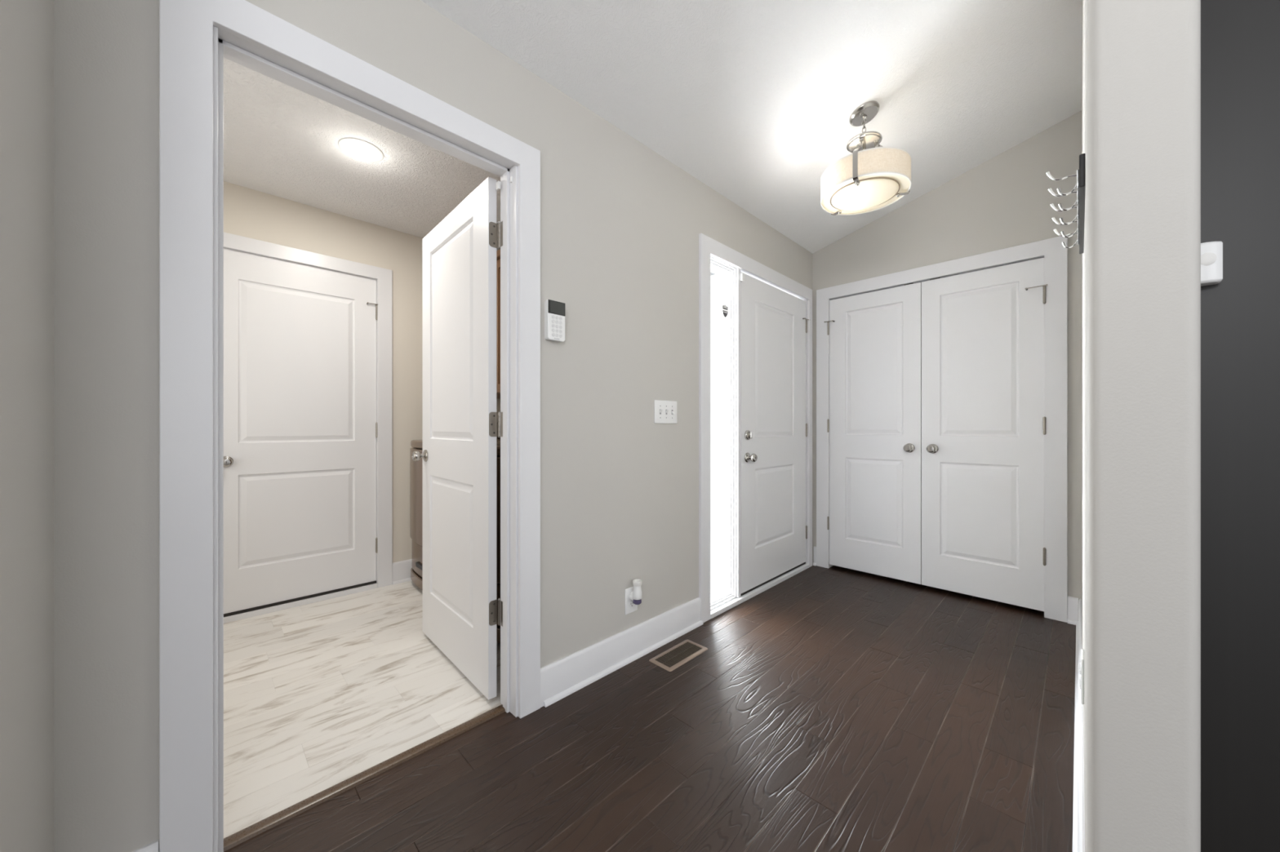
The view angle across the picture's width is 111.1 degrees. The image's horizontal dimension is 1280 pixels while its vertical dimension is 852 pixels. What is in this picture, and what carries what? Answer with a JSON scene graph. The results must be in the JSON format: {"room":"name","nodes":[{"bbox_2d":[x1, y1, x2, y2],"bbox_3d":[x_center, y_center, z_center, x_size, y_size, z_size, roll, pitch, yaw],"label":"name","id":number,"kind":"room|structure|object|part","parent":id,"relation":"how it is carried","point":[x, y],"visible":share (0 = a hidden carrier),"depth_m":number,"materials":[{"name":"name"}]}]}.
{"room":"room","nodes":[
{"label":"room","id":0,"kind":"room"},
{"bbox_2d":[0,0,53,851],"bbox_3d":[-1.117,-0.187,0.727,0.120,2.582,0.407,0,0,-45],"label":"wall","id":1,"kind":"structure","parent":0,"point":[26,26],"depth_m":0.77,"materials":[{"name":"grey paint"}]},
{"bbox_2d":[223,181,500,563],"bbox_3d":[-2.057,-0.137,2.878,2.600,2.482,0.180,0,0,-45],"label":"wall","id":2,"kind":"structure","parent":0,"point":[248,212],"depth_m":3.08,"materials":[{"name":"beige paint"}]},
{"bbox_2d":[223,580,376,617],"bbox_3d":[-2.108,1.067,2.733,0.815,0.014,0.054,0,0,-45],"label":"strip","id":3,"kind":"object","parent":2,"relation":"attached to","point":[372,582],"visible":0.5,"depth_m":2.70,"materials":[{"name":"black rubber"}]},
{"bbox_2d":[223,247,377,613],"bbox_3d":[-2.082,0.026,2.715,0.823,2.064,0.109,0,0,-45],"label":"door","id":4,"kind":"structure","parent":2,"relation":"in","point":[300,424],"depth_m":2.70,"materials":[{"name":"white paint"}]},
{"bbox_3d":[-2.313,0.202,2.454,0.064,0.064,0.062,0,0,-45],"label":"knob","id":5,"kind":"part","parent":4,"relation":"part of","materials":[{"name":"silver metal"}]},
{"bbox_2d":[223,231,392,623],"bbox_3d":[-2.130,0.009,2.748,1.013,2.190,0.140,0,0,-45],"label":"door frame","id":6,"kind":"structure","parent":2,"relation":"attached to","point":[384,277],"depth_m":3.01,"materials":[{"name":"white paint"}]},
{"bbox_2d":[392,559,412,585],"bbox_3d":[-1.440,1.032,3.349,0.810,0.146,0.027,0,0,-45],"label":"baseboard","id":7,"kind":"structure","parent":2,"relation":"attached to","point":[401,570],"depth_m":3.10,"materials":[{"name":"white paint"}]},
{"bbox_2d":[53,0,812,851],"bbox_3d":[0.036,-0.137,2.254,3.911,2.482,0.123,0,0,-45],"label":"wall","id":8,"kind":"structure","parent":0,"point":[621,224],"depth_m":1.27,"materials":[{"name":"grey paint"}]},
{"bbox_2d":[132,840,159,851],"bbox_3d":[-1.151,1.032,0.961,0.131,0.146,0.027,0,0,-45],"label":"baseboard","id":9,"kind":"structure","parent":8,"relation":"attached to","point":[154,846],"depth_m":1.00,"materials":[{"name":"white paint"}]},
{"bbox_2d":[159,0,540,851],"bbox_3d":[-0.794,0.014,1.411,1.006,2.181,0.141,0,0,-45],"label":"door frame","id":10,"kind":"structure","parent":8,"relation":"attached to","point":[185,26],"depth_m":1.08,"materials":[{"name":"white paint"}]},
{"bbox_2d":[412,176,502,700],"bbox_3d":[-0.846,0.049,2.022,0.160,2.070,0.846,0,0,-43],"label":"door","id":11,"kind":"structure","parent":8,"relation":"in","point":[458,455],"depth_m":1.94,"materials":[{"name":"white paint"}]},
{"bbox_3d":[-1.129,0.153,2.252,0.062,0.064,0.064,0,0,-43],"label":"knob","id":12,"kind":"part","parent":11,"relation":"part of","materials":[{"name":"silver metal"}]},
{"bbox_2d":[495,181,500,191],"bbox_3d":[-0.558,-0.946,1.729,0.010,0.030,0.022,0,0,-45],"label":"sensor","id":13,"kind":"object","parent":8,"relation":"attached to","point":[498,183],"visible":1,"depth_m":1.72,"materials":[{"name":"white plastic"}]},
{"bbox_2d":[544,299,564,342],"bbox_3d":[-0.343,-0.420,1.767,0.082,0.158,0.030,0,0,-45],"label":"keypad","id":14,"kind":"object","parent":8,"relation":"attached to","point":[554,311],"visible":1,"depth_m":1.75,"materials":[{"name":"white plastic"}]},
{"bbox_2d":[540,597,703,707],"bbox_3d":[-0.024,1.032,2.088,1.038,0.146,0.027,0,0,-45],"label":"baseboard","id":15,"kind":"structure","parent":8,"relation":"attached to","point":[561,678],"depth_m":1.99,"materials":[{"name":"white paint"}]},
{"bbox_2d":[625,586,637,614],"bbox_3d":[-0.041,0.826,2.085,0.080,0.120,0.008,0,0,-45],"label":"wall outlet","id":16,"kind":"object","parent":8,"relation":"attached to","point":[630,607],"visible":0.63,"depth_m":2.07,"materials":[{"name":"white plastic"}]},
{"bbox_2d":[629,601,634,607],"bbox_3d":[-0.039,0.845,2.083,0.033,0.025,0.002,0,0,-45],"label":"receptacle","id":17,"kind":"object","parent":16,"relation":"attached to","point":[631,605],"depth_m":2.08,"materials":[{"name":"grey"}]},
{"bbox_2d":[629,579,641,604],"bbox_3d":[-0.017,0.780,2.065,0.048,0.108,0.054,0,0,-45],"label":"air freshener","id":18,"kind":"object","parent":16,"relation":"attached to","point":[635,596],"visible":1,"depth_m":2.05,"materials":[{"name":"white plastic"}]},
{"bbox_2d":[632,599,641,604],"bbox_3d":[-0.013,0.822,2.063,0.041,0.024,0.041,0,0,-45],"label":"oil bottle","id":19,"kind":"object","parent":18,"relation":"on","point":[636,602],"depth_m":2.05,"materials":[{"name":"purple"}]},
{"bbox_2d":[653,400,676,423],"bbox_3d":[0.138,-0.072,2.256,0.173,0.117,0.019,0,0,-45],"label":"light switch","id":20,"kind":"object","parent":8,"relation":"attached to","point":[664,411],"visible":1,"depth_m":2.25,"materials":[{"name":"white plastic"}]},
{"bbox_2d":[710,256,736,610],"bbox_3d":[0.451,0.043,2.692,0.311,2.065,0.129,0,0,-45],"label":"window","id":21,"kind":"structure","parent":8,"relation":"in","point":[726,592],"depth_m":2.78,"materials":[{"name":"white paint"}]},
{"bbox_2d":[722,305,728,317],"bbox_3d":[0.532,-0.716,2.742,0.058,0.081,0.001,0,0,-45],"label":"sticker","id":22,"kind":"object","parent":21,"relation":"attached to","point":[725,308],"visible":1,"depth_m":2.74,"materials":[{"name":"black"}]},
{"bbox_2d":[740,273,744,281],"bbox_3d":[0.645,-0.935,2.766,0.030,0.046,0.018,0,0,-45],"label":"sensor","id":23,"kind":"object","parent":8,"relation":"attached to","point":[742,275],"visible":1,"depth_m":2.76,"materials":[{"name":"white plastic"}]},
{"bbox_2d":[710,564,808,618],"bbox_3d":[0.803,1.091,3.028,1.293,0.028,0.173,0,0,-45],"label":"door sill","id":24,"kind":"structure","parent":8,"relation":"attached to","point":[735,602],"depth_m":2.84,"materials":[{"name":"white wood"}]},
{"bbox_2d":[740,562,805,596],"bbox_3d":[0.913,1.069,3.155,0.932,0.014,0.149,0,0,-45],"label":"strip","id":25,"kind":"object","parent":24,"relation":"on","point":[789,571],"visible":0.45,"depth_m":3.04,"materials":[{"name":"black rubber"}]},
{"bbox_2d":[740,271,808,594],"bbox_3d":[0.985,0.043,3.105,0.958,2.034,0.109,0,0,-45],"label":"door","id":26,"kind":"structure","parent":8,"relation":"in","point":[774,322],"depth_m":3.04,"materials":[{"name":"white paint"}]},
{"bbox_3d":[0.710,0.203,2.801,0.064,0.064,0.062,0,0,-45],"label":"knob","id":27,"kind":"part","parent":26,"relation":"part of","materials":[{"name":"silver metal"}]},
{"bbox_2d":[223,564,1075,851],"bbox_3d":[0.311,1.121,-0.354,8.340,0.032,7.740,0,0,-45],"label":"floor","id":28,"kind":"structure","parent":0,"point":[835,708],"depth_m":1.57,"materials":[{"name":"brown wood"}]},
{"bbox_2d":[223,704,505,851],"bbox_3d":[-0.816,1.099,1.433,0.804,0.011,0.044,0,0,-45],"label":"trim","id":29,"kind":"structure","parent":28,"relation":"on","point":[230,842],"depth_m":1.34,"materials":[{"name":"brown wood"}]},
{"bbox_2d":[409,422,500,590],"bbox_3d":[-1.173,0.537,3.110,0.742,1.135,0.687,0,0,-45],"label":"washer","id":30,"kind":"object","parent":28,"relation":"on","point":[415,467],"visible":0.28,"depth_m":2.92,"materials":[{"name":"grey metal"}]},
{"bbox_3d":[-1.163,0.893,3.120,0.714,0.213,0.675,0,0,-45],"label":"kick panel","id":31,"kind":"part","parent":30,"relation":"part of","materials":[{"name":"beige metal"}]},
{"bbox_3d":[-1.173,0.472,3.110,0.742,0.595,0.577,0,0,-45],"label":"panel","id":32,"kind":"part","parent":30,"relation":"part of","materials":[{"name":"grey metal"}]},
{"bbox_3d":[-1.169,0.124,3.114,0.730,0.050,0.681,0,0,-45],"label":"panel","id":33,"kind":"part","parent":30,"relation":"part of","materials":[{"name":"grey metal"}]},
{"bbox_3d":[-0.953,0.035,3.330,0.100,0.130,0.627,0,0,-45],"label":"control panel","id":34,"kind":"part","parent":30,"relation":"part of","materials":[{"name":"silver metal"}]},
{"bbox_2d":[496,441,500,643],"bbox_3d":[-0.666,0.537,2.603,0.742,1.135,0.687,0,0,-45],"label":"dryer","id":35,"kind":"object","parent":28,"relation":"on","point":[498,443],"visible":0.02,"depth_m":2.17,"materials":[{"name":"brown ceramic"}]},
{"bbox_3d":[-0.662,0.124,2.607,0.730,0.050,0.681,0,0,-45],"label":"panel","id":36,"kind":"part","parent":35,"relation":"part of","materials":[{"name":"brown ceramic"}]},
{"bbox_3d":[-0.656,0.893,2.612,0.714,0.213,0.675,0,0,-45],"label":"kick panel","id":37,"kind":"part","parent":35,"relation":"part of","materials":[{"name":"grey metal"}]},
{"bbox_2d":[648,640,707,671],"bbox_3d":[0.190,1.102,2.120,0.290,0.005,0.137,0,0,-45],"label":"floor vent","id":38,"kind":"object","parent":28,"relation":"in","point":[682,653],"visible":1,"depth_m":2.11,"materials":[{"name":"beige metal"}]},
{"bbox_2d":[223,0,1082,253],"bbox_3d":[0.255,-2.142,-0.184,8.500,1.528,7.780,0,0,-45],"label":"ceiling","id":39,"kind":"structure","parent":0,"point":[754,100],"depth_m":2.03,"materials":[{"name":"white paint"}]},
{"bbox_2d":[337,137,383,162],"bbox_3d":[-1.391,-1.375,2.193,0.192,0.006,0.192,0,0,-45],"label":"recessed light","id":40,"kind":"object","parent":39,"relation":"in","point":[357,148],"visible":1,"depth_m":2.18,"materials":[{"name":"white plastic"}]},
{"bbox_2d":[820,100,911,215],"bbox_3d":[1.115,-1.352,2.188,0.410,0.453,0.402,0,0,-45],"label":"ceiling lamp","id":41,"kind":"object","parent":39,"relation":"hanging from","point":[874,176],"visible":1,"depth_m":2.12,"materials":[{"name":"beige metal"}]},
{"bbox_3d":[1.117,-1.333,2.191,0.036,0.145,0.036,0,0,-45],"label":"stem","id":42,"kind":"part","parent":41,"relation":"part of","materials":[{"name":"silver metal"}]},
{"bbox_3d":[1.118,-1.476,2.191,0.016,0.090,0.016,0,0,0],"label":"chain","id":43,"kind":"part","parent":41,"relation":"part of","materials":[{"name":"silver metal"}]},
{"bbox_3d":[1.117,-1.417,2.191,0.158,0.029,0.158,0,0,-45],"label":"plate","id":44,"kind":"part","parent":41,"relation":"part of","materials":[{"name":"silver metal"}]},
{"bbox_3d":[1.117,-1.142,2.191,0.304,0.033,0.304,0,0,-45],"label":"lamp shade","id":45,"kind":"part","parent":41,"relation":"part of","materials":[{"name":"white glass"}]},
{"bbox_3d":[1.117,-1.208,2.191,0.400,0.112,0.400,0,0,-45],"label":"lamp shade","id":46,"kind":"part","parent":41,"relation":"part of","materials":[{"name":"white fabric"}]},
{"bbox_3d":[1.117,-1.208,2.191,0.402,0.118,0.402,0,0,-45],"label":"shade trim","id":47,"kind":"part","parent":41,"relation":"part of","materials":[{"name":"white plastic"}]},
{"bbox_2d":[710,525,718,594],"bbox_3d":[0.644,1.194,4.928,4.120,0.140,2.740,0,0,-45],"label":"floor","id":48,"kind":"structure","parent":0,"point":[713,530],"depth_m":3.71,"materials":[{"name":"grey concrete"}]},
{"bbox_2d":[710,292,718,526],"bbox_3d":[0.864,-0.261,5.042,0.190,2.770,0.190,0,0,-45],"label":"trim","id":49,"kind":"structure","parent":48,"relation":"on","point":[714,296],"depth_m":4.93,"materials":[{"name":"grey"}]},
{"bbox_2d":[710,274,718,293],"bbox_3d":[1.245,-1.571,4.589,0.350,0.150,1.470,0,0,-45],"label":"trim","id":50,"kind":"structure","parent":49,"relation":"attached to","point":[713,278],"depth_m":4.79,"materials":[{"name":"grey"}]},
{"bbox_2d":[812,110,1081,599],"bbox_3d":[2.000,-0.339,2.971,0.120,2.886,1.639,0,0,-45],"label":"wall","id":51,"kind":"structure","parent":0,"point":[1005,201],"depth_m":2.71,"materials":[{"name":"grey paint"}]},
{"bbox_2d":[813,546,816,565],"bbox_3d":[1.387,1.032,3.481,0.027,0.146,0.024,0,0,-45],"label":"baseboard","id":52,"kind":"structure","parent":51,"relation":"attached to","point":[815,548],"depth_m":3.48,"materials":[{"name":"white paint"}]},
{"bbox_2d":[823,282,921,584],"bbox_3d":[1.670,0.046,3.198,0.098,2.060,0.641,0,0,-45],"label":"door","id":53,"kind":"structure","parent":51,"relation":"in","point":[874,423],"depth_m":3.18,"materials":[{"name":"white paint"}]},
{"bbox_3d":[1.837,0.151,3.006,0.062,0.064,0.064,0,0,-45],"label":"knob","id":54,"kind":"part","parent":53,"relation":"part of","materials":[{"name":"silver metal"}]},
{"bbox_2d":[698,233,1067,622],"bbox_3d":[1.357,0.014,2.564,1.604,2.181,1.612,0,0,-45],"label":"door frame","id":55,"kind":"structure","parent":51,"relation":"attached to","point":[1055,255],"depth_m":2.53,"materials":[{"name":"white paint"}]},
{"bbox_2d":[921,257,1047,611],"bbox_3d":[2.122,0.046,2.746,0.098,2.060,0.629,0,0,-45],"label":"door","id":56,"kind":"structure","parent":51,"relation":"in","point":[984,420],"depth_m":2.74,"materials":[{"name":"white paint"}]},
{"bbox_3d":[1.933,0.151,2.910,0.062,0.064,0.064,0,0,-45],"label":"knob","id":57,"kind":"part","parent":56,"relation":"part of","materials":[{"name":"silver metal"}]},
{"bbox_2d":[1067,595,1078,625],"bbox_3d":[2.416,1.032,2.451,0.027,0.146,0.043,0,0,-45],"label":"baseboard","id":58,"kind":"structure","parent":51,"relation":"attached to","point":[1073,602],"depth_m":2.45,"materials":[{"name":"white paint"}]},
{"bbox_2d":[1081,0,1200,851],"bbox_3d":[1.650,-0.339,1.550,2.385,2.886,0.123,0,0,-45],"label":"wall","id":59,"kind":"structure","parent":0,"point":[1141,59],"depth_m":0.71,"materials":[{"name":"grey paint"}]},
{"bbox_2d":[1045,153,1085,253],"bbox_3d":[1.100,-0.543,1.131,0.515,0.072,0.063,0,0,-45],"label":"coat rack","id":60,"kind":"object","parent":59,"relation":"attached to","point":[1081,173],"visible":1,"depth_m":1.04,"materials":[{"name":"silver metal"}]},
{"bbox_2d":[1072,599,1084,851],"bbox_3d":[1.606,1.032,1.608,2.365,0.146,0.022,0,0,-45],"label":"baseboard","id":61,"kind":"structure","parent":59,"relation":"attached to","point":[1078,814],"depth_m":1.33,"materials":[{"name":"white paint"}]},
{"bbox_2d":[1080,649,1084,704],"bbox_3d":[1.174,0.664,1.167,0.075,0.118,0.008,0,0,-45],"label":"wall outlet","id":62,"kind":"object","parent":59,"relation":"attached to","point":[1082,664],"visible":0.98,"depth_m":1.14,"materials":[{"name":"white plastic"}]},
{"bbox_2d":[1200,0,1279,851],"bbox_3d":[1.708,-0.520,0.483,0.100,3.249,1.468,0,0,-45],"label":"wall","id":63,"kind":"structure","parent":0,"point":[1240,39],"depth_m":0.90,"materials":[{"name":"grey paint"}]},
{"bbox_2d":[1200,241,1222,286],"bbox_3d":[1.170,-0.338,0.924,0.039,0.084,0.067,0,0,-45],"label":"sensor","id":64,"kind":"object","parent":63,"relation":"attached to","point":[1211,252],"visible":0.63,"depth_m":0.90,"materials":[{"name":"white plastic"}]},
{"bbox_3d":[-0.491,-0.137,3.065,0.120,2.482,1.770,0,0,-45],"label":"wall","id":65,"kind":"structure","parent":0,"visible":0},
{"bbox_2d":[496,392,500,399],"bbox_3d":[-1.091,-0.680,3.328,0.359,0.910,0.539,0,0,-45],"label":"upper cabinet","id":66,"kind":"object","parent":65,"relation":"attached to","point":[498,395],"visible":0.02,"depth_m":3.32,"materials":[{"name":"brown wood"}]},
{"bbox_2d":[496,249,500,260],"bbox_3d":[-0.708,-1.158,2.947,0.355,0.045,1.620,0,0,-45],"label":"crown molding","id":67,"kind":"structure","parent":66,"relation":"attached to","point":[498,252],"depth_m":2.94,"materials":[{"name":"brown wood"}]},
{"bbox_2d":[496,258,500,393],"bbox_3d":[-0.710,-0.680,2.946,0.359,0.910,0.539,0,0,-45],"label":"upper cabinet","id":68,"kind":"object","parent":65,"relation":"attached to","point":[498,262],"visible":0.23,"depth_m":2.99,"materials":[{"name":"brown wood"}]}
]}

